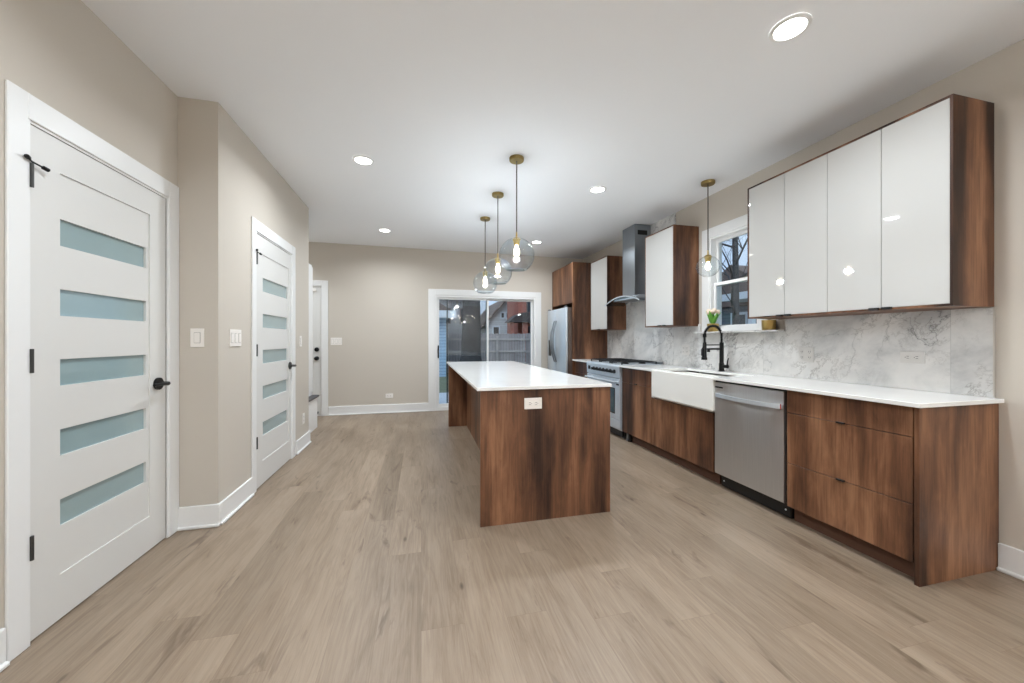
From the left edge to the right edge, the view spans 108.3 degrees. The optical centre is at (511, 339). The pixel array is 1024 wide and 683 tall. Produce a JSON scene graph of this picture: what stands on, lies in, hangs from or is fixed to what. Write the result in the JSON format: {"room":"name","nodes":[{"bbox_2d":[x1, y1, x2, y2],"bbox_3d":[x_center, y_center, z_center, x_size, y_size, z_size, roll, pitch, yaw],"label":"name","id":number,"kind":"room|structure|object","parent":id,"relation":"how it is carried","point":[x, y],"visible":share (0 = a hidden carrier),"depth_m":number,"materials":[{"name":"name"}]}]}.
{"room":"kitchen","nodes":[
{"label":"kitchen","id":0,"kind":"room"},
{"bbox_2d":[0,0,176,628],"bbox_3d":[-1.435,-0.186,-0.759,0.120,2.800,6.410,0,0,-14],"label":"wall","id":1,"kind":"structure","parent":0,"point":[59,52],"depth_m":1.67,"materials":[{"name":"beige paint"}]},
{"bbox_2d":[5,79,178,660],"bbox_3d":[-2.043,0.118,1.869,0.172,2.190,1.013,0,0,-14],"label":"door","id":2,"kind":"structure","parent":1,"relation":"in","point":[92,231],"depth_m":1.70,"materials":[{"name":"white paint"}]},
{"bbox_2d":[0,430,310,671],"bbox_3d":[-1.495,1.141,0.265,0.253,0.145,8.426,0,0,-14],"label":"baseboard","id":3,"kind":"structure","parent":1,"relation":"attached to","point":[209,515],"depth_m":2.40,"materials":[{"name":"white paint"}]},
{"bbox_2d":[177,97,222,506],"bbox_3d":[-2.097,-0.186,2.410,0.345,2.800,0.060,0,0,-14],"label":"wall","id":4,"kind":"structure","parent":0,"point":[199,122],"depth_m":2.40,"materials":[{"name":"beige paint"}]},
{"bbox_2d":[190,328,203,346],"bbox_3d":[-2.033,-0.015,2.390,0.076,0.120,0.009,0,0,-14],"label":"light switch","id":5,"kind":"object","parent":4,"relation":"attached to","point":[196,334],"visible":1,"depth_m":2.39,"materials":[{"name":"white plastic"}]},
{"bbox_2d":[223,108,308,499],"bbox_3d":[-2.226,-0.186,3.408,0.120,2.800,1.940,0,0,-14],"label":"wall","id":6,"kind":"structure","parent":0,"point":[252,186],"depth_m":2.77,"materials":[{"name":"beige paint"}]},
{"bbox_2d":[229,329,240,346],"bbox_3d":[-1.972,-0.015,2.641,0.009,0.120,0.165,0,0,-14],"label":"light switch","id":7,"kind":"object","parent":6,"relation":"attached to","point":[234,335],"visible":1,"depth_m":2.62,"materials":[{"name":"white plastic"}]},
{"bbox_2d":[251,216,296,492],"bbox_3d":[-2.181,0.123,3.374,0.172,2.180,1.017,0,0,-14],"label":"door","id":8,"kind":"structure","parent":6,"relation":"in","point":[273,259],"depth_m":3.30,"materials":[{"name":"white paint"}]},
{"bbox_2d":[299,336,301,346],"bbox_3d":[-2.321,0.013,4.064,0.009,0.118,0.074,0,0,-14],"label":"light switch","id":9,"kind":"object","parent":6,"relation":"attached to","point":[300,337],"visible":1,"depth_m":4.05,"materials":[{"name":"white plastic"}]},
{"bbox_2d":[302,413,304,424],"bbox_3d":[-2.345,0.883,4.161,0.009,0.118,0.074,0,0,-14],"label":"wall outlet","id":10,"kind":"object","parent":6,"relation":"attached to","point":[303,414],"visible":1,"depth_m":4.15,"materials":[{"name":"white plastic"}]},
{"bbox_2d":[309,242,582,406],"bbox_3d":[-1.357,-0.186,6.406,5.818,2.800,0.150,0,0,-14],"label":"wall","id":11,"kind":"structure","parent":0,"point":[378,295],"depth_m":6.18,"materials":[{"name":"beige paint"}]},
{"bbox_2d":[312,280,327,415],"bbox_3d":[-3.463,0.131,5.835,1.045,2.165,0.195,0,0,-14],"label":"door","id":12,"kind":"structure","parent":11,"relation":"in","point":[320,287],"depth_m":5.91,"materials":[{"name":"white paint"}]},
{"bbox_2d":[331,338,341,344],"bbox_3d":[-2.832,0.021,5.962,0.165,0.118,0.009,0,0,-14],"label":"light switch","id":13,"kind":"object","parent":11,"relation":"attached to","point":[334,341],"visible":1,"depth_m":5.96,"materials":[{"name":"white plastic"}]},
{"bbox_2d":[328,403,428,415],"bbox_3d":[-2.179,1.141,6.113,1.570,0.145,0.028,0,0,-14],"label":"baseboard","id":14,"kind":"structure","parent":11,"relation":"attached to","point":[409,407],"depth_m":6.10,"materials":[{"name":"white paint"}]},
{"bbox_2d":[385,394,392,397],"bbox_3d":[-2.043,0.928,6.156,0.118,0.072,0.009,0,0,-14],"label":"wall outlet","id":15,"kind":"object","parent":11,"relation":"attached to","point":[386,395],"visible":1,"depth_m":6.15,"materials":[{"name":"white plastic"}]},
{"bbox_2d":[428,289,540,410],"bbox_3d":[-0.462,0.171,6.610,2.018,2.085,0.161,0,0,-14],"label":"door","id":16,"kind":"structure","parent":11,"relation":"in","point":[434,295],"depth_m":6.47,"materials":[{"name":"white paint"}]},
{"bbox_2d":[0,410,1023,682],"bbox_3d":[-0.139,1.274,1.444,5.818,0.120,10.370,0,0,-14],"label":"floor","id":17,"kind":"structure","parent":0,"point":[366,556],"depth_m":1.78,"materials":[{"name":"brown wood"}]},
{"bbox_2d":[309,264,319,432],"bbox_3d":[-2.878,0.088,4.692,0.595,2.250,0.845,0,0,-14],"label":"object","id":18,"kind":"object","parent":17,"relation":"on","point":[312,398],"visible":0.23,"depth_m":5.03,"materials":[{"name":"white paint"}]},
{"bbox_2d":[447,361,611,526],"bbox_3d":[-0.108,0.760,3.905,0.956,0.906,2.913,0,0,-14],"label":"kitchen island","id":19,"kind":"object","parent":17,"relation":"on","point":[552,461],"visible":0.99,"depth_m":2.52,"materials":[{"name":"brown wood"}]},
{"bbox_2d":[447,361,611,390],"bbox_3d":[-0.108,0.319,3.905,0.956,0.022,2.913,0,0,-14],"label":"island countertop","id":20,"kind":"structure","parent":19,"relation":"on","point":[481,375],"depth_m":3.03,"materials":[{"name":"white stone"}]},
{"bbox_2d":[524,397,541,408],"bbox_3d":[0.142,0.424,2.477,0.122,0.074,0.009,0,0,-14],"label":"wall outlet","id":21,"kind":"object","parent":19,"relation":"attached to","point":[529,403],"visible":1,"depth_m":2.48,"materials":[{"name":"white plastic"}]},
{"bbox_2d":[548,306,571,373],"bbox_3d":[1.041,0.331,6.416,0.780,1.765,0.897,0,0,-14],"label":"refrigerator","id":22,"kind":"object","parent":17,"relation":"on","point":[559,320],"visible":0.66,"depth_m":6.14,"materials":[{"name":"grey metal"}]},
{"bbox_2d":[552,262,606,374],"bbox_3d":[1.156,-0.018,6.445,0.617,2.462,0.957,0,0,-14],"label":"refrigerator surround","id":23,"kind":"object","parent":17,"relation":"on","point":[571,283],"visible":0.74,"depth_m":5.97,"materials":[{"name":"brown wood"}]},
{"bbox_2d":[575,361,588,377],"bbox_3d":[1.345,0.772,5.728,0.590,0.883,0.515,0,0,-14],"label":"base cabinet","id":24,"kind":"object","parent":17,"relation":"on","point":[580,367],"visible":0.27,"depth_m":5.65,"materials":[{"name":"brown wood"}]},
{"bbox_2d":[572,359,598,362],"bbox_3d":[1.320,0.319,5.722,0.620,0.022,0.515,0,0,-14],"label":"countertop","id":25,"kind":"structure","parent":24,"relation":"on","point":[578,360],"depth_m":5.62,"materials":[{"name":"white stone"}]},
{"bbox_2d":[585,358,662,437],"bbox_3d":[1.467,0.741,5.015,0.666,0.946,0.916,0,0,-14],"label":"gas range","id":26,"kind":"object","parent":17,"relation":"on","point":[608,370],"visible":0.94,"depth_m":4.68,"materials":[{"name":"silver metal"}]},
{"bbox_2d":[589,361,662,364],"bbox_3d":[1.497,0.311,5.022,0.604,0.015,0.916,0,0,-14],"label":"cooktop","id":27,"kind":"object","parent":26,"relation":"in","point":[590,362],"depth_m":4.78,"materials":[{"name":"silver metal"}]},
{"bbox_2d":[622,368,656,453],"bbox_3d":[1.691,0.772,4.287,0.604,0.883,0.590,0,0,-14],"label":"base cabinet","id":28,"kind":"object","parent":17,"relation":"on","point":[637,397],"visible":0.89,"depth_m":4.18,"materials":[{"name":"brown wood"}]},
{"bbox_2d":[652,371,722,483],"bbox_3d":[1.871,0.772,3.585,0.590,0.883,0.859,0,0,-14],"label":"base cabinet","id":29,"kind":"object","parent":17,"relation":"on","point":[684,435],"visible":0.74,"depth_m":3.43,"materials":[{"name":"brown wood"}]},
{"bbox_2d":[715,381,793,518],"bbox_3d":[2.006,0.775,2.834,0.630,0.860,0.599,0,0,-14],"label":"dishwasher","id":30,"kind":"object","parent":17,"relation":"on","point":[751,420],"visible":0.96,"depth_m":2.71,"materials":[{"name":"silver metal"}]},
{"bbox_2d":[787,390,998,586],"bbox_3d":[2.200,0.772,2.215,0.605,0.883,0.679,0,0,-14],"label":"base cabinet","id":31,"kind":"object","parent":17,"relation":"on","point":[914,491],"visible":0.98,"depth_m":1.93,"materials":[{"name":"brown wood"}]},
{"bbox_2d":[619,365,1003,407],"bbox_3d":[1.935,0.319,3.213,0.620,0.022,2.795,0,0,-14],"label":"countertop","id":32,"kind":"structure","parent":31,"relation":"on","point":[887,395],"depth_m":2.30,"materials":[{"name":"white stone"}]},
{"bbox_2d":[652,370,721,411],"bbox_3d":[1.774,0.460,3.543,0.445,0.293,0.884,0,0,-14],"label":"farmhouse sink","id":33,"kind":"object","parent":32,"relation":"in","point":[694,391],"visible":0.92,"depth_m":3.39,"materials":[{"name":"white ceramic"}]},
{"bbox_2d":[701,325,728,370],"bbox_3d":[1.979,0.077,3.605,0.266,0.461,0.119,0,0,-14],"label":"kitchen faucet","id":34,"kind":"object","parent":32,"relation":"on","point":[704,350],"visible":1,"depth_m":3.63,"materials":[{"name":"black metal"}]},
{"bbox_2d":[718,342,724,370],"bbox_3d":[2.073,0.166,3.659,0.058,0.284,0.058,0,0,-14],"label":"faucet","id":35,"kind":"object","parent":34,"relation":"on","point":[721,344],"depth_m":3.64,"materials":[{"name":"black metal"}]},
{"bbox_2d":[81,0,1023,258],"bbox_3d":[-0.139,-1.631,1.444,5.818,0.211,10.370,0,0,-14],"label":"ceiling","id":36,"kind":"structure","parent":0,"point":[647,102],"depth_m":2.27,"materials":[{"name":"white paint"}]},
{"bbox_2d":[352,155,373,164],"bbox_3d":[-1.281,-1.545,3.187,0.170,0.009,0.170,0,0,-14],"label":"recessed light","id":37,"kind":"object","parent":36,"relation":"in","point":[360,159],"visible":1,"depth_m":3.18,"materials":[{"name":"white paint"}]},
{"bbox_2d":[378,228,390,231],"bbox_3d":[-1.796,-1.545,5.222,0.170,0.009,0.170,0,0,-14],"label":"recessed light","id":38,"kind":"object","parent":36,"relation":"in","point":[381,229],"visible":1,"depth_m":5.22,"materials":[{"name":"white paint"}]},
{"bbox_2d":[473,216,496,293],"bbox_3d":[-0.339,-1.067,4.674,0.300,0.950,0.300,0,0,-14],"label":"pendant light","id":39,"kind":"object","parent":36,"relation":"hanging from","point":[485,219],"visible":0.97,"depth_m":4.67,"materials":[{"name":"clear glass"}]},
{"bbox_2d":[484,191,511,284],"bbox_3d":[-0.149,-1.067,3.902,0.300,0.950,0.300,0,0,-14],"label":"pendant light","id":40,"kind":"object","parent":36,"relation":"hanging from","point":[497,194],"visible":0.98,"depth_m":3.89,"materials":[{"name":"clear glass"}]},
{"bbox_2d":[499,154,533,271],"bbox_3d":[0.039,-1.067,3.135,0.300,0.950,0.300,0,0,-14],"label":"pendant light","id":41,"kind":"object","parent":36,"relation":"hanging from","point":[516,159],"visible":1,"depth_m":3.12,"materials":[{"name":"clear glass"}]},
{"bbox_2d":[589,186,605,192],"bbox_3d":[0.873,-1.530,3.766,0.170,0.009,0.170,0,0,-14],"label":"recessed light","id":42,"kind":"object","parent":36,"relation":"in","point":[596,189],"visible":1,"depth_m":3.77,"materials":[{"name":"white paint"}]},
{"bbox_2d":[696,179,717,275],"bbox_3d":[1.893,-1.069,3.574,0.208,0.920,0.208,0,0,-14],"label":"pendant light","id":43,"kind":"object","parent":36,"relation":"hanging from","point":[707,183],"visible":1,"depth_m":3.57,"materials":[{"name":"clear glass"}]},
{"bbox_2d":[769,13,811,42],"bbox_3d":[1.366,-1.530,1.818,0.170,0.009,0.170,0,0,-14],"label":"recessed light","id":44,"kind":"object","parent":36,"relation":"in","point":[790,27],"visible":1,"depth_m":1.81,"materials":[{"name":"white paint"}]},
{"bbox_2d":[583,39,1023,550],"bbox_3d":[2.613,-0.172,2.119,0.150,2.770,10.070,0,0,-14],"label":"wall","id":45,"kind":"structure","parent":0,"point":[998,79],"depth_m":1.95,"materials":[{"name":"beige paint"}]},
{"bbox_2d":[591,255,625,330],"bbox_3d":[1.477,-0.696,5.722,0.339,1.086,0.550,0,0,-14],"label":"upper cabinet","id":46,"kind":"object","parent":45,"relation":"attached to","point":[607,271],"visible":0.95,"depth_m":5.47,"materials":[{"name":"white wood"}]},
{"bbox_2d":[605,224,650,305],"bbox_3d":[1.629,-1.007,5.002,0.363,1.034,0.870,0,0,-14],"label":"range hood","id":47,"kind":"object","parent":45,"relation":"attached to","point":[634,236],"visible":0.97,"depth_m":4.88,"materials":[{"name":"grey metal"}]},
{"bbox_2d":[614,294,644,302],"bbox_3d":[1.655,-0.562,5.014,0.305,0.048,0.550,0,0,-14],"label":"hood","id":48,"kind":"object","parent":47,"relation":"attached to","point":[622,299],"depth_m":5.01,"materials":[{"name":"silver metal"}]},
{"bbox_2d":[638,230,646,234],"bbox_3d":[1.718,-1.417,4.874,0.140,0.060,0.004,0,0,-14],"label":"vent grille","id":49,"kind":"object","parent":47,"relation":"attached to","point":[640,232],"depth_m":4.87,"materials":[{"name":"black metal"}]},
{"bbox_2d":[645,224,698,327],"bbox_3d":[1.829,-0.701,4.286,0.339,1.096,0.526,0,0,-14],"label":"upper cabinet","id":50,"kind":"object","parent":45,"relation":"attached to","point":[672,252],"visible":1,"depth_m":4.06,"materials":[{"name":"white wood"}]},
{"bbox_2d":[702,214,768,331],"bbox_3d":[2.220,-0.632,3.647,0.146,1.088,0.785,0,0,-14],"label":"window","id":51,"kind":"structure","parent":45,"relation":"in","point":[712,285],"depth_m":3.90,"materials":[{"name":"white paint"}]},
{"bbox_2d":[694,330,784,333],"bbox_3d":[2.134,-0.079,3.556,0.095,0.016,0.970,0,0,-14],"label":"trim","id":52,"kind":"structure","parent":45,"relation":"attached to","point":[746,330],"depth_m":3.42,"materials":[{"name":"white stone"}]},
{"bbox_2d":[707,324,718,331],"bbox_3d":[2.067,-0.127,3.807,0.110,0.080,0.110,0,0,-14],"label":"pot","id":53,"kind":"object","parent":52,"relation":"on","point":[713,328],"depth_m":3.76,"materials":[{"name":"gold metal"}]},
{"bbox_2d":[706,308,720,331],"bbox_3d":[2.072,-0.205,3.808,0.139,0.236,0.156,0,0,24],"label":"tulips","id":54,"kind":"object","parent":52,"relation":"on","point":[710,313],"visible":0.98,"depth_m":3.77,"materials":[{"name":"plant"}]},
{"bbox_2d":[761,320,775,329],"bbox_3d":[2.217,-0.129,3.195,0.108,0.084,0.108,0,0,-14],"label":"plant pot","id":55,"kind":"object","parent":52,"relation":"on","point":[766,324],"visible":0.97,"depth_m":3.15,"materials":[{"name":"gold metal"}]},
{"bbox_2d":[607,213,992,397],"bbox_3d":[2.066,-0.611,4.009,0.012,1.835,4.198,0,0,-14],"label":"backsplash","id":56,"kind":"structure","parent":45,"relation":"attached to","point":[957,344],"depth_m":2.60,"materials":[{"name":"grey stone"}]},
{"bbox_2d":[799,347,813,362],"bbox_3d":[2.322,0.116,2.922,0.009,0.118,0.118,0,0,-14],"label":"wall outlet","id":57,"kind":"object","parent":45,"relation":"attached to","point":[806,354],"visible":1,"depth_m":2.92,"materials":[{"name":"grey plastic"}]},
{"bbox_2d":[747,94,993,318],"bbox_3d":[2.260,-0.720,2.529,0.339,1.087,1.229,0,0,-14],"label":"upper cabinet","id":58,"kind":"object","parent":45,"relation":"attached to","point":[898,216],"visible":1,"depth_m":2.18,"materials":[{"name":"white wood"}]},
{"bbox_2d":[900,351,924,363],"bbox_3d":[2.477,0.107,2.290,0.009,0.072,0.118,0,0,-14],"label":"wall outlet","id":59,"kind":"object","parent":45,"relation":"attached to","point":[905,356],"visible":1,"depth_m":2.29,"materials":[{"name":"grey plastic"}]},
{"bbox_2d":[904,355,910,359],"bbox_3d":[2.470,0.107,2.311,0.002,0.028,0.032,0,0,-14],"label":"socket","id":60,"kind":"object","parent":59,"relation":"attached to","point":[906,357],"depth_m":2.31,"materials":[{"name":"grey plastic"}]},
{"bbox_2d":[913,355,919,359],"bbox_3d":[2.480,0.107,2.268,0.002,0.028,0.032,0,0,-14],"label":"socket","id":61,"kind":"object","parent":59,"relation":"attached to","point":[915,357],"depth_m":2.27,"materials":[{"name":"grey plastic"}]},
{"bbox_2d":[993,307,995,397],"bbox_3d":[2.566,0.066,1.967,0.014,0.481,0.006,0,0,-14],"label":"trim","id":62,"kind":"structure","parent":45,"relation":"attached to","point":[994,308],"depth_m":1.96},
{"bbox_2d":[996,543,1023,580],"bbox_3d":[3.145,1.141,-0.420,0.028,0.145,4.886,0,0,-14],"label":"baseboard","id":63,"kind":"structure","parent":45,"relation":"attached to","point":[1010,559],"depth_m":1.91,"materials":[{"name":"white paint"}]},
{"label":"outside","id":64,"kind":"structure","parent":0,"visible":0},
{"bbox_2d":[439,360,506,392],"bbox_3d":[-2.338,1.613,20.020,85.000,0.100,80.000,0,0,-14],"label":"ground","id":65,"kind":"structure","parent":64,"point":[442,380],"depth_m":13.30,"materials":[{"name":"green plant"}]},
{"bbox_2d":[439,393,446,403],"bbox_3d":[-0.926,1.433,7.971,4.400,0.260,2.675,0,0,-14],"label":"patio slab","id":66,"kind":"object","parent":65,"relation":"on","point":[442,396],"depth_m":8.24,"materials":[{"name":"concrete"}]},
{"bbox_2d":[439,303,455,376],"bbox_3d":[-6.495,-0.911,16.863,7.420,4.950,4.750,0,0,-14],"label":"garage","id":67,"kind":"structure","parent":65,"relation":"on","point":[442,309],"depth_m":15.74,"materials":[{"name":"blue"}]},
{"bbox_2d":[439,299,462,359],"bbox_3d":[-7.742,-1.361,31.976,9.000,5.850,6.600,0,0,-14],"label":"house","id":68,"kind":"structure","parent":65,"relation":"on","point":[454,324],"depth_m":29.76,"materials":[{"name":"stone"}]},
{"bbox_2d":[448,333,525,362],"bbox_3d":[-1.204,0.619,18.192,3.930,1.890,0.130,0,0,-14],"label":"wooden fence","id":69,"kind":"object","parent":65,"relation":"on","point":[515,342],"visible":0.4,"depth_m":18.36,"materials":[{"name":"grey wood"}]},
{"bbox_2d":[480,301,506,359],"bbox_3d":[-1.289,-0.886,32.427,4.150,4.900,8.400,0,0,-14],"label":"house","id":70,"kind":"structure","parent":65,"relation":"on","point":[498,310],"depth_m":28.61,"materials":[{"name":"grey"}]},
{"bbox_2d":[505,301,529,361],"bbox_3d":[2.735,-1.411,26.309,7.150,5.950,4.600,0,0,-14],"label":"brick house","id":71,"kind":"structure","parent":65,"relation":"on","point":[518,313],"depth_m":24.85,"materials":[{"name":"brown brick"}]},
{"bbox_2d":[524,333,529,364],"bbox_3d":[1.724,0.619,13.978,0.130,1.890,9.330,0,0,-14],"label":"wooden fence","id":72,"kind":"object","parent":65,"relation":"on","point":[527,338],"visible":0.07,"depth_m":17.94,"materials":[{"name":"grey wood"}]},
{"bbox_2d":[722,236,746,324],"bbox_3d":[5.918,-4.819,9.996,8.710,12.771,10.223,0,0,-28],"label":"bare tree","id":73,"kind":"object","parent":65,"relation":"on","point":[734,301],"visible":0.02,"depth_m":9.67,"materials":[{"name":"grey plant"}]},
{"bbox_2d":[722,265,756,324],"bbox_3d":[11.224,-0.712,15.316,7.300,4.550,5.200,0,0,-14],"label":"house","id":74,"kind":"structure","parent":65,"relation":"on","point":[726,305],"depth_m":14.42,"materials":[{"name":"grey stone"}]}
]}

